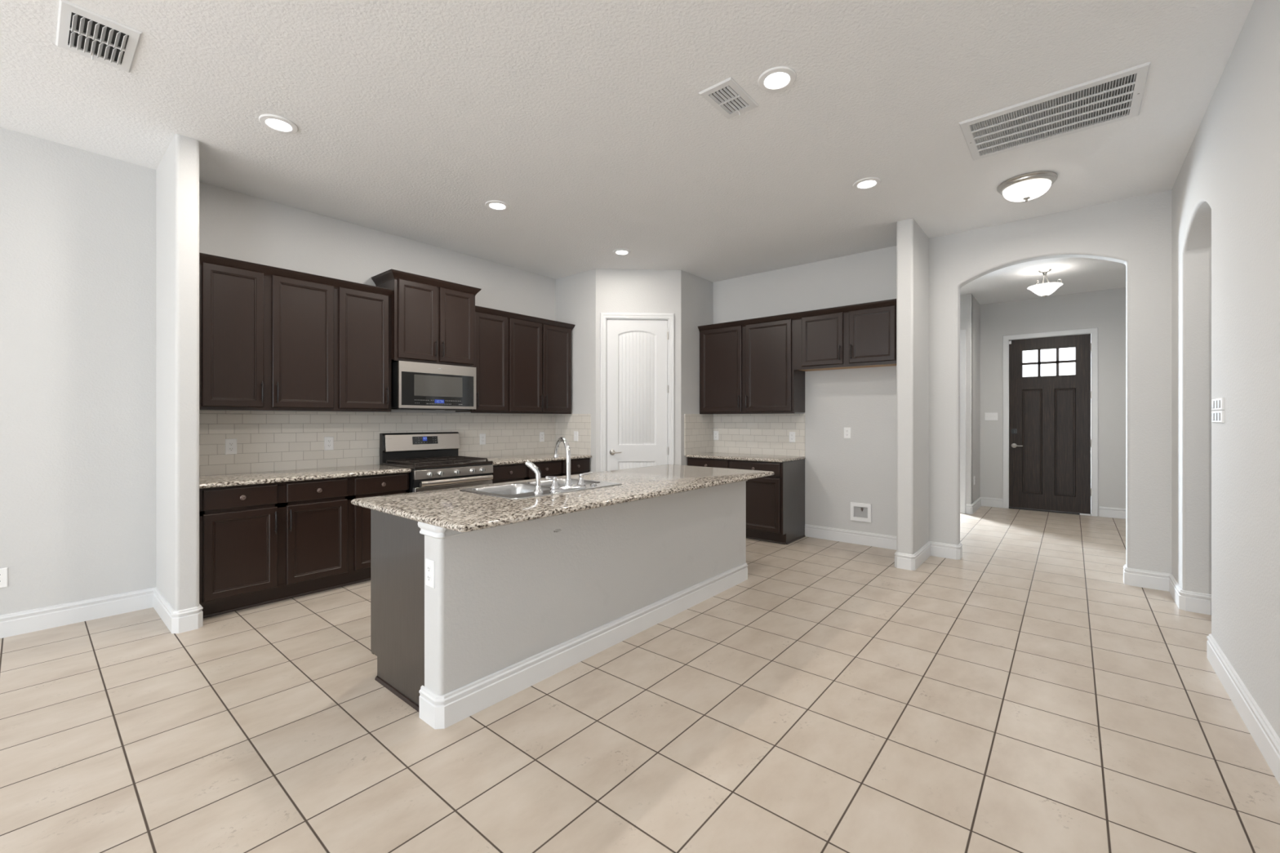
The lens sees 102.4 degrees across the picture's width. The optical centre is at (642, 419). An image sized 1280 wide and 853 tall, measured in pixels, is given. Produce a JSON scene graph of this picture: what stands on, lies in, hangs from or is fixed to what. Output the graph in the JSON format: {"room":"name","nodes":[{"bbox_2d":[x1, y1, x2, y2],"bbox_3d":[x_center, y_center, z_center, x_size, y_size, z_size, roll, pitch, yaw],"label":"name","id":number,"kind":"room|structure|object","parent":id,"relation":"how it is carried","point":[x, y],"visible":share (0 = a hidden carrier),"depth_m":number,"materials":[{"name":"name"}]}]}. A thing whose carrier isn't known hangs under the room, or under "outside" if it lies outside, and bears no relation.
{"room":"kitchen","nodes":[
{"label":"kitchen","id":0,"kind":"room"},
{"bbox_2d":[155,133,199,610],"bbox_3d":[-3.099,-0.224,3.421,0.750,3.128,0.115,0,0,40],"label":"wall","id":1,"kind":"structure","parent":0,"point":[177,173],"depth_m":3.20,"materials":[{"name":"paint"}]},
{"bbox_2d":[0,127,555,615],"bbox_3d":[-3.826,-0.224,3.180,0.120,3.128,11.395,0,0,40],"label":"wall","id":2,"kind":"structure","parent":0,"point":[77,226],"depth_m":3.37,"materials":[{"name":"paint"}]},
{"bbox_2d":[0,567,8,588],"bbox_3d":[-3.838,0.945,3.066,0.008,0.117,0.071,0,0,40],"label":"wall outlet","id":3,"kind":"object","parent":2,"relation":"attached to","point":[3,571],"visible":1,"depth_m":3.08,"materials":[{"name":"white plastic"}]},
{"bbox_2d":[0,586,203,638],"bbox_3d":[-5.055,1.232,1.033,0.736,0.135,6.322,0,0,40],"label":"baseboard","id":4,"kind":"structure","parent":2,"relation":"attached to","point":[14,624],"depth_m":3.25,"materials":[{"name":"white paint"}]},
{"bbox_2d":[199,252,337,411],"bbox_3d":[-2.891,-0.606,3.924,0.364,1.068,0.905,0,0,40],"label":"upper cabinet","id":5,"kind":"object","parent":2,"relation":"attached to","point":[267,334],"visible":0.92,"depth_m":3.80,"materials":[{"name":"brown wood"}]},
{"bbox_2d":[335,279,393,412],"bbox_3d":[-2.458,-0.606,4.445,0.364,1.068,0.450,0,0,40],"label":"upper cabinet","id":6,"kind":"object","parent":2,"relation":"attached to","point":[362,311],"visible":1,"depth_m":4.34,"materials":[{"name":"brown wood"}]},
{"bbox_2d":[199,409,555,475],"bbox_3d":[-2.200,0.174,5.034,0.012,0.492,3.515,0,0,40],"label":"backsplash","id":7,"kind":"structure","parent":2,"relation":"attached to","point":[267,441],"depth_m":4.47,"materials":[{"name":"tile"}]},
{"bbox_2d":[225,439,236,454],"bbox_3d":[-3.125,0.202,3.907,0.008,0.117,0.071,0,0,40],"label":"wall outlet","id":8,"kind":"object","parent":7,"relation":"attached to","point":[230,444],"visible":1,"depth_m":3.90,"materials":[{"name":"white plastic"}]},
{"bbox_2d":[324,436,333,450],"bbox_3d":[-2.696,0.202,4.423,0.008,0.117,0.071,0,0,40],"label":"wall outlet","id":9,"kind":"object","parent":7,"relation":"attached to","point":[328,441],"visible":1,"depth_m":4.42,"materials":[{"name":"white plastic"}]},
{"bbox_2d":[480,433,485,444],"bbox_3d":[-1.734,0.208,5.579,0.008,0.117,0.071,0,0,40],"label":"wall outlet","id":10,"kind":"object","parent":7,"relation":"attached to","point":[482,436],"visible":1,"depth_m":5.58,"materials":[{"name":"white plastic"}]},
{"bbox_2d":[539,431,544,441],"bbox_3d":[-1.214,0.202,6.203,0.008,0.117,0.071,0,0,40],"label":"wall outlet","id":11,"kind":"object","parent":7,"relation":"attached to","point":[541,433],"visible":1,"depth_m":6.20,"materials":[{"name":"white plastic"}]},
{"bbox_2d":[370,269,481,367],"bbox_3d":[-2.037,-0.912,4.904,0.425,0.780,0.883,0,0,40],"label":"upper cabinet","id":12,"kind":"object","parent":2,"relation":"attached to","point":[433,320],"visible":0.99,"depth_m":4.74,"materials":[{"name":"brown wood"}]},
{"bbox_2d":[391,360,475,410],"bbox_3d":[-2.040,-0.305,4.912,0.405,0.426,0.759,0,0,40],"label":"microwave","id":13,"kind":"object","parent":12,"relation":"attached to","point":[415,386],"visible":0.98,"depth_m":4.73,"materials":[{"name":"silver metal"}]},
{"bbox_2d":[435,399,444,403],"bbox_3d":[-1.890,-0.172,4.785,0.002,0.033,0.093,0,0,40],"label":"clock","id":14,"kind":"object","parent":13,"relation":"on","point":[437,401],"depth_m":4.79,"materials":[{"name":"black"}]},
{"bbox_2d":[455,305,510,413],"bbox_3d":[-1.669,-0.606,5.393,0.364,1.068,0.430,0,0,40],"label":"upper cabinet","id":15,"kind":"object","parent":2,"relation":"attached to","point":[491,324],"visible":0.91,"depth_m":5.30,"materials":[{"name":"brown wood"}]},
{"bbox_2d":[507,312,575,413],"bbox_3d":[-1.229,-0.606,5.922,0.365,1.068,0.947,0,0,40],"label":"upper cabinet","id":16,"kind":"object","parent":2,"relation":"attached to","point":[540,349],"visible":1,"depth_m":5.77,"materials":[{"name":"brown wood"}]},
{"bbox_2d":[555,268,595,472],"bbox_3d":[-0.791,-0.224,6.213,0.726,3.128,0.100,0,0,40],"label":"wall","id":17,"kind":"structure","parent":0,"point":[575,294],"depth_m":6.08,"materials":[{"name":"paint"}]},
{"bbox_2d":[555,413,591,455],"bbox_3d":[-0.841,0.174,6.185,0.605,0.492,0.012,0,0,40],"label":"backsplash","id":18,"kind":"structure","parent":17,"relation":"attached to","point":[566,424],"depth_m":6.15,"materials":[{"name":"tile"}]},
{"bbox_2d":[573,431,577,441],"bbox_3d":[-0.800,0.194,6.133,0.071,0.117,0.015,0,0,40],"label":"light switch","id":19,"kind":"object","parent":18,"relation":"attached to","point":[575,433],"visible":1,"depth_m":6.13,"materials":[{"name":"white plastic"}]},
{"bbox_2d":[424,480,746,695],"bbox_3d":[-0.058,0.891,3.241,0.145,0.898,2.670,0,0,40],"label":"wall","id":20,"kind":"structure","parent":0,"point":[504,597],"depth_m":2.67,"materials":[{"name":"paint"}]},
{"bbox_2d":[425,558,435,588],"bbox_3d":[-0.917,0.660,2.215,0.071,0.117,0.008,0,0,40],"label":"wall outlet","id":21,"kind":"object","parent":20,"relation":"attached to","point":[429,564],"visible":1,"depth_m":2.21,"materials":[{"name":"white plastic"}]},
{"bbox_2d":[426,574,431,582],"bbox_3d":[-0.918,0.679,2.214,0.033,0.027,0.004,0,0,40],"label":"receptacle","id":22,"kind":"object","parent":21,"relation":"attached to","point":[428,576],"depth_m":2.21,"materials":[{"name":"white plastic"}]},
{"bbox_2d":[426,565,431,572],"bbox_3d":[-0.918,0.640,2.214,0.033,0.027,0.004,0,0,40],"label":"receptacle","id":23,"kind":"object","parent":21,"relation":"attached to","point":[428,567],"depth_m":2.21,"materials":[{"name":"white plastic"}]},
{"bbox_2d":[417,521,445,538],"bbox_3d":[-0.906,0.471,2.208,0.170,0.058,0.038,0,0,40],"label":"trim","id":24,"kind":"structure","parent":20,"relation":"attached to","point":[428,530],"depth_m":2.18,"materials":[{"name":"white paint"}]},
{"bbox_2d":[418,562,747,728],"bbox_3d":[-0.051,1.232,3.236,0.162,0.135,2.703,0,0,40],"label":"baseboard","id":25,"kind":"structure","parent":20,"relation":"attached to","point":[439,712],"depth_m":2.64,"materials":[{"name":"white paint"}]},
{"bbox_2d":[444,480,747,537],"bbox_3d":[0.007,0.470,3.199,0.008,0.056,2.653,0,0,40],"label":"trim","id":26,"kind":"structure","parent":20,"relation":"attached to","point":[448,533],"depth_m":2.61,"materials":[{"name":"paint"}]},
{"bbox_2d":[0,0,1254,304],"bbox_3d":[0.574,-1.808,3.035,7.400,0.120,17.000,0,0,40],"label":"ceiling","id":27,"kind":"structure","parent":0,"point":[590,119],"depth_m":2.87,"materials":[{"name":"paint"}]},
{"bbox_2d":[55,0,142,72],"bbox_3d":[-2.495,-1.732,2.358,0.412,0.031,0.246,0,0,40],"label":"ceiling vent","id":28,"kind":"object","parent":27,"relation":"in","point":[82,31],"visible":1,"depth_m":2.34,"materials":[{"name":"white metal"}]},
{"bbox_2d":[258,114,298,133],"bbox_3d":[-2.148,-1.743,3.039,0.192,0.010,0.192,0,0,40],"label":"recessed light","id":29,"kind":"object","parent":27,"relation":"in","point":[274,122],"visible":1,"depth_m":3.03,"materials":[{"name":"white plastic"}]},
{"bbox_2d":[484,200,509,210],"bbox_3d":[-1.184,-1.743,4.193,0.192,0.010,0.192,0,0,40],"label":"recessed light","id":30,"kind":"object","parent":27,"relation":"in","point":[492,205],"visible":1,"depth_m":4.17,"materials":[{"name":"white plastic"}]},
{"bbox_2d":[612,248,631,255],"bbox_3d":[-0.218,-1.743,5.351,0.192,0.010,0.192,0,0,40],"label":"recessed light","id":31,"kind":"object","parent":27,"relation":"in","point":[618,251],"visible":1,"depth_m":5.33,"materials":[{"name":"white plastic"}]},
{"bbox_2d":[698,76,759,119],"bbox_3d":[0.471,-1.732,2.804,0.197,0.031,0.306,0,0,40],"label":"ceiling vent","id":32,"kind":"object","parent":27,"relation":"in","point":[727,96],"visible":1,"depth_m":2.79,"materials":[{"name":"white metal"}]},
{"bbox_2d":[757,66,796,92],"bbox_3d":[0.688,-1.743,2.641,0.192,0.010,0.192,0,0,40],"label":"recessed light","id":33,"kind":"object","parent":27,"relation":"in","point":[775,79],"visible":1,"depth_m":2.63,"materials":[{"name":"white plastic"}]},
{"bbox_2d":[853,177,880,190],"bbox_3d":[1.655,-1.743,3.803,0.192,0.010,0.192,0,0,40],"label":"recessed light","id":34,"kind":"object","parent":27,"relation":"in","point":[868,183],"visible":1,"depth_m":3.79,"materials":[{"name":"white plastic"}]},
{"bbox_2d":[997,171,1057,201],"bbox_3d":[2.822,-1.676,3.786,0.356,0.144,0.356,0,0,40],"label":"dome light","id":35,"kind":"object","parent":27,"relation":"attached to","point":[1026,187],"visible":1,"depth_m":3.70,"materials":[{"name":"white glass"}]},
{"bbox_2d":[1026,268,1062,298],"bbox_3d":[4.686,-1.582,5.999,0.332,0.332,0.332,0,0,40],"label":"pendant light","id":36,"kind":"object","parent":27,"relation":"hanging from","point":[1043,290],"visible":1,"depth_m":5.94,"materials":[{"name":"white glass"}]},
{"bbox_2d":[959,61,1151,160],"bbox_3d":[2.346,-1.740,2.982,0.806,0.016,0.560,0,0,40],"label":"ceiling vent","id":37,"kind":"object","parent":27,"relation":"in","point":[1117,96],"visible":1,"depth_m":2.93,"materials":[{"name":"white metal"}]},
{"bbox_2d":[595,268,680,471],"bbox_3d":[-0.052,-0.224,6.021,0.990,3.128,0.100,0,0,-3],"label":"wall","id":38,"kind":"structure","parent":0,"point":[617,291],"depth_m":5.97,"materials":[{"name":"paint"}]},
{"bbox_2d":[600,312,674,471],"bbox_3d":[-0.065,0.030,5.992,0.859,2.540,0.155,0,0,-3],"label":"door","id":39,"kind":"structure","parent":38,"relation":"in","point":[637,349],"depth_m":5.98,"materials":[{"name":"white paint"}]},
{"bbox_2d":[0,506,1279,852],"bbox_3d":[1.149,1.350,3.727,7.400,0.100,18.800,0,0,40],"label":"floor","id":40,"kind":"structure","parent":0,"point":[1014,694],"depth_m":2.15,"materials":[{"name":"beige tile"}]},
{"bbox_2d":[199,476,350,617],"bbox_3d":[-2.776,0.870,3.829,0.659,0.860,0.905,0,0,40],"label":"base cabinet","id":41,"kind":"object","parent":40,"relation":"on","point":[260,544],"visible":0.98,"depth_m":3.60,"materials":[{"name":"brown wood"}]},
{"bbox_2d":[199,464,411,488],"bbox_3d":[-2.632,0.423,4.007,0.636,0.031,1.379,0,0,40],"label":"countertop","id":42,"kind":"structure","parent":41,"relation":"on","point":[282,476],"depth_m":3.84,"materials":[{"name":"stone"}]},
{"bbox_2d":[346,471,408,585],"bbox_3d":[-2.338,0.870,4.355,0.659,0.860,0.465,0,0,40],"label":"base cabinet","id":43,"kind":"object","parent":40,"relation":"on","point":[379,485],"visible":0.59,"depth_m":4.08,"materials":[{"name":"brown wood"}]},
{"bbox_2d":[370,509,424,711],"bbox_3d":[-0.355,0.870,3.488,0.616,0.860,2.662,0,0,40],"label":"island end panel","id":44,"kind":"object","parent":40,"relation":"on","point":[397,543],"visible":0.02,"depth_m":2.44,"materials":[{"name":"brown wood"}]},
{"bbox_2d":[351,464,774,532],"bbox_3d":[-0.233,0.423,3.376,1.060,0.031,2.737,0,0,40],"label":"countertop","id":45,"kind":"structure","parent":44,"relation":"on","point":[451,508],"depth_m":2.65,"materials":[{"name":"stone"}]},
{"bbox_2d":[459,477,622,499],"bbox_3d":[-0.596,0.489,3.126,0.555,0.201,0.838,0,0,40],"label":"sink","id":46,"kind":"object","parent":45,"relation":"in","point":[518,491],"visible":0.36,"depth_m":3.15,"materials":[{"name":"metal"}]},
{"bbox_2d":[524,460,542,493],"bbox_3d":[-0.600,0.313,2.850,0.099,0.178,0.052,0,0,17],"label":"sprayer","id":47,"kind":"object","parent":46,"relation":"on","point":[535,468],"visible":1,"depth_m":2.83,"materials":[{"name":"silver metal"}]},
{"bbox_2d":[545,437,592,491],"bbox_3d":[-0.500,0.252,3.047,0.236,0.299,0.351,0,0,40],"label":"faucet","id":48,"kind":"object","parent":45,"relation":"on","point":[554,486],"visible":1,"depth_m":2.98,"materials":[{"name":"silver metal"}]},
{"bbox_2d":[379,431,493,493],"bbox_3d":[-1.907,0.696,4.807,0.725,1.148,0.766,0,0,40],"label":"range","id":49,"kind":"object","parent":40,"relation":"on","point":[433,460],"visible":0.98,"depth_m":4.75,"materials":[{"name":"silver metal"}]},
{"bbox_2d":[382,455,493,469],"bbox_3d":[-1.904,0.390,4.805,0.607,0.049,0.766,0,0,40],"label":"cooktop","id":50,"kind":"object","parent":49,"relation":"in","point":[412,462],"depth_m":4.71,"materials":[{"name":"metal"}]},
{"bbox_2d":[492,462,526,483],"bbox_3d":[-1.546,0.870,5.306,0.659,0.860,0.444,0,0,40],"label":"base cabinet","id":51,"kind":"object","parent":40,"relation":"on","point":[513,472],"visible":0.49,"depth_m":5.12,"materials":[{"name":"brown wood"}]},
{"bbox_2d":[526,457,589,479],"bbox_3d":[-1.116,0.870,5.824,0.659,0.860,0.902,0,0,40],"label":"base cabinet","id":52,"kind":"object","parent":40,"relation":"on","point":[555,468],"visible":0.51,"depth_m":5.61,"materials":[{"name":"brown wood"}]},
{"bbox_2d":[481,453,591,465],"bbox_3d":[-1.264,0.423,5.651,0.636,0.031,1.344,0,0,40],"label":"countertop","id":53,"kind":"structure","parent":52,"relation":"on","point":[499,460],"depth_m":5.54,"materials":[{"name":"stone"}]},
{"bbox_2d":[687,457,805,544],"bbox_3d":[1.159,0.870,5.902,1.212,0.860,0.629,0,0,40],"label":"base cabinet","id":54,"kind":"object","parent":40,"relation":"on","point":[775,503],"visible":0.58,"depth_m":5.50,"materials":[{"name":"brown wood"}]},
{"bbox_2d":[685,452,805,462],"bbox_3d":[1.162,0.423,5.903,1.204,0.031,0.606,0,0,40],"label":"countertop","id":55,"kind":"structure","parent":54,"relation":"on","point":[736,456],"depth_m":5.72,"materials":[{"name":"stone"}]},
{"bbox_2d":[896,218,928,554],"bbox_3d":[2.518,-0.224,4.777,0.135,3.128,0.725,0,0,40],"label":"wall pier","id":56,"kind":"object","parent":40,"relation":"on","point":[912,242],"visible":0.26,"depth_m":4.53,"materials":[{"name":"paint"}]},
{"bbox_2d":[680,270,713,465],"bbox_3d":[0.640,-0.224,6.312,0.100,3.128,0.728,0,0,40],"label":"wall","id":57,"kind":"structure","parent":0,"point":[696,292],"depth_m":6.16,"materials":[{"name":"paint"}]},
{"bbox_2d":[684,413,713,455],"bbox_3d":[0.690,0.174,6.288,0.012,0.492,0.620,0,0,40],"label":"backsplash","id":58,"kind":"structure","parent":57,"relation":"attached to","point":[698,428],"depth_m":6.26,"materials":[{"name":"tile"}]},
{"bbox_2d":[713,190,1171,573],"bbox_3d":[1.986,-0.224,5.682,5.715,3.128,0.135,0,0,40],"label":"wall","id":59,"kind":"structure","parent":0,"point":[1135,233],"depth_m":4.86,"materials":[{"name":"paint"}]},
{"bbox_2d":[697,313,804,413],"bbox_3d":[1.238,-0.606,6.010,1.204,1.068,0.364,0,0,40],"label":"upper cabinet","id":60,"kind":"object","parent":59,"relation":"attached to","point":[746,366],"visible":1,"depth_m":5.85,"materials":[{"name":"brown wood"}]},
{"bbox_2d":[713,413,804,456],"bbox_3d":[1.356,0.174,6.145,1.195,0.492,0.012,0,0,40],"label":"backsplash","id":61,"kind":"structure","parent":59,"relation":"attached to","point":[741,433],"depth_m":6.11,"materials":[{"name":"tile"}]},
{"bbox_2d":[713,431,718,439],"bbox_3d":[0.923,0.196,6.492,0.071,0.117,0.008,0,0,40],"label":"wall outlet","id":62,"kind":"object","parent":61,"relation":"attached to","point":[715,433],"visible":1,"depth_m":6.49,"materials":[{"name":"white plastic"}]},
{"bbox_2d":[789,431,795,442],"bbox_3d":[1.696,0.194,5.849,0.071,0.117,0.008,0,0,40],"label":"wall outlet","id":63,"kind":"object","parent":61,"relation":"attached to","point":[792,434],"visible":1,"depth_m":5.85,"materials":[{"name":"white plastic"}]},
{"bbox_2d":[791,298,896,371],"bbox_3d":[2.124,-0.838,5.273,1.100,0.604,0.364,0,0,40],"label":"upper cabinet","id":64,"kind":"object","parent":59,"relation":"attached to","point":[860,335],"visible":0.94,"depth_m":5.18,"materials":[{"name":"brown wood"}]},
{"bbox_2d":[844,427,850,438],"bbox_3d":[2.172,0.138,5.466,0.071,0.117,0.008,0,0,40],"label":"wall outlet","id":65,"kind":"object","parent":59,"relation":"attached to","point":[846,430],"visible":1,"depth_m":5.46,"materials":[{"name":"white plastic"}]},
{"bbox_2d":[850,502,871,522],"bbox_3d":[2.275,0.962,5.372,0.208,0.190,0.020,0,0,40],"label":"water supply box","id":66,"kind":"object","parent":59,"relation":"attached to","point":[861,512],"visible":1,"depth_m":5.37,"materials":[{"name":"white plastic"}]},
{"bbox_2d":[804,524,962,570],"bbox_3d":[2.214,1.232,5.069,1.494,0.135,0.818,0,0,40],"label":"baseboard","id":67,"kind":"structure","parent":59,"relation":"attached to","point":[902,561],"depth_m":5.18,"materials":[{"name":"white paint"}]},
{"bbox_2d":[960,293,972,504],"bbox_3d":[3.449,-0.224,8.100,2.940,3.128,0.115,0,0,40],"label":"wall","id":68,"kind":"structure","parent":0,"point":[966,300],"depth_m":7.14,"materials":[{"name":"paint"}]},
{"bbox_2d":[960,329,965,513],"bbox_3d":[4.100,0.024,7.473,1.004,2.553,0.018,0,0,40],"label":"trim","id":69,"kind":"structure","parent":68,"relation":"attached to","point":[962,333],"depth_m":7.17,"materials":[{"name":"white paint"}]},
{"bbox_2d":[972,295,980,502],"bbox_3d":[4.816,-0.224,7.539,0.120,3.128,0.890,0,0,40],"label":"wall","id":70,"kind":"structure","parent":0,"point":[975,305],"depth_m":7.46,"materials":[{"name":"paint"}]},
{"bbox_2d":[965,497,1003,514],"bbox_3d":[4.908,1.232,7.383,0.284,0.135,0.933,0,0,44],"label":"baseboard","id":71,"kind":"structure","parent":70,"relation":"attached to","point":[971,508],"depth_m":7.64,"materials":[{"name":"white paint"}]},
{"bbox_2d":[1022,347,1075,377],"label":"window","id":72,"kind":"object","parent":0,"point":[1066,353],"visible":0.02,"depth_m":18.53,"materials":[{"name":"white glass"}]},
{"bbox_2d":[980,287,1125,516],"bbox_3d":[6.128,-0.224,7.052,2.600,3.128,0.140,0,0,40],"label":"wall","id":73,"kind":"structure","parent":0,"point":[1103,309],"depth_m":7.09,"materials":[{"name":"paint"}]},
{"bbox_2d":[984,412,997,420],"bbox_3d":[5.217,-0.052,7.709,0.163,0.117,0.015,0,0,40],"label":"light switch","id":74,"kind":"object","parent":73,"relation":"attached to","point":[988,416],"visible":1,"depth_m":7.71,"materials":[{"name":"white plastic"}]},
{"bbox_2d":[1003,327,1097,516],"bbox_3d":[5.763,0.027,7.316,1.054,2.546,0.201,0,0,40],"label":"door","id":75,"kind":"structure","parent":73,"relation":"in","point":[1051,423],"depth_m":7.26,"materials":[{"name":"brown paint"}]},
{"bbox_2d":[1099,506,1125,519],"bbox_3d":[6.547,1.232,6.601,1.038,0.135,0.016,0,0,40],"label":"baseboard","id":76,"kind":"structure","parent":73,"relation":"attached to","point":[1106,512],"depth_m":6.84,"materials":[{"name":"white paint"}]},
{"bbox_2d":[1171,0,1279,737],"bbox_3d":[1.685,-0.224,0.998,0.140,3.128,7.690,0,0,40],"label":"wall","id":77,"kind":"structure","parent":0,"point":[1225,192],"depth_m":2.43,"materials":[{"name":"paint"}]},
{"bbox_2d":[1123,564,1211,614],"bbox_3d":[3.857,1.232,3.802,0.420,0.135,0.663,0,0,40],"label":"baseboard","id":78,"kind":"structure","parent":77,"relation":"attached to","point":[1188,601],"depth_m":3.85,"materials":[{"name":"white paint"}]},
{"bbox_2d":[1211,410,1224,422],"bbox_3d":[2.934,-0.017,2.618,0.013,0.059,0.285,0,0,40],"label":"light switch","id":79,"kind":"object","parent":77,"relation":"attached to","point":[1217,416],"visible":1,"depth_m":2.61,"materials":[{"name":"white plastic"}]},
{"bbox_2d":[1211,397,1224,410],"bbox_3d":[2.934,-0.080,2.618,0.013,0.061,0.285,0,0,40],"label":"light switch","id":80,"kind":"object","parent":77,"relation":"attached to","point":[1217,404],"visible":1,"depth_m":2.61,"materials":[{"name":"white plastic"}]},
{"bbox_2d":[1206,633,1279,784],"bbox_3d":[0.041,1.232,-0.965,0.156,0.135,9.768,0,0,40],"label":"baseboard","id":81,"kind":"structure","parent":77,"relation":"attached to","point":[1261,731],"depth_m":2.19,"materials":[{"name":"white paint"}]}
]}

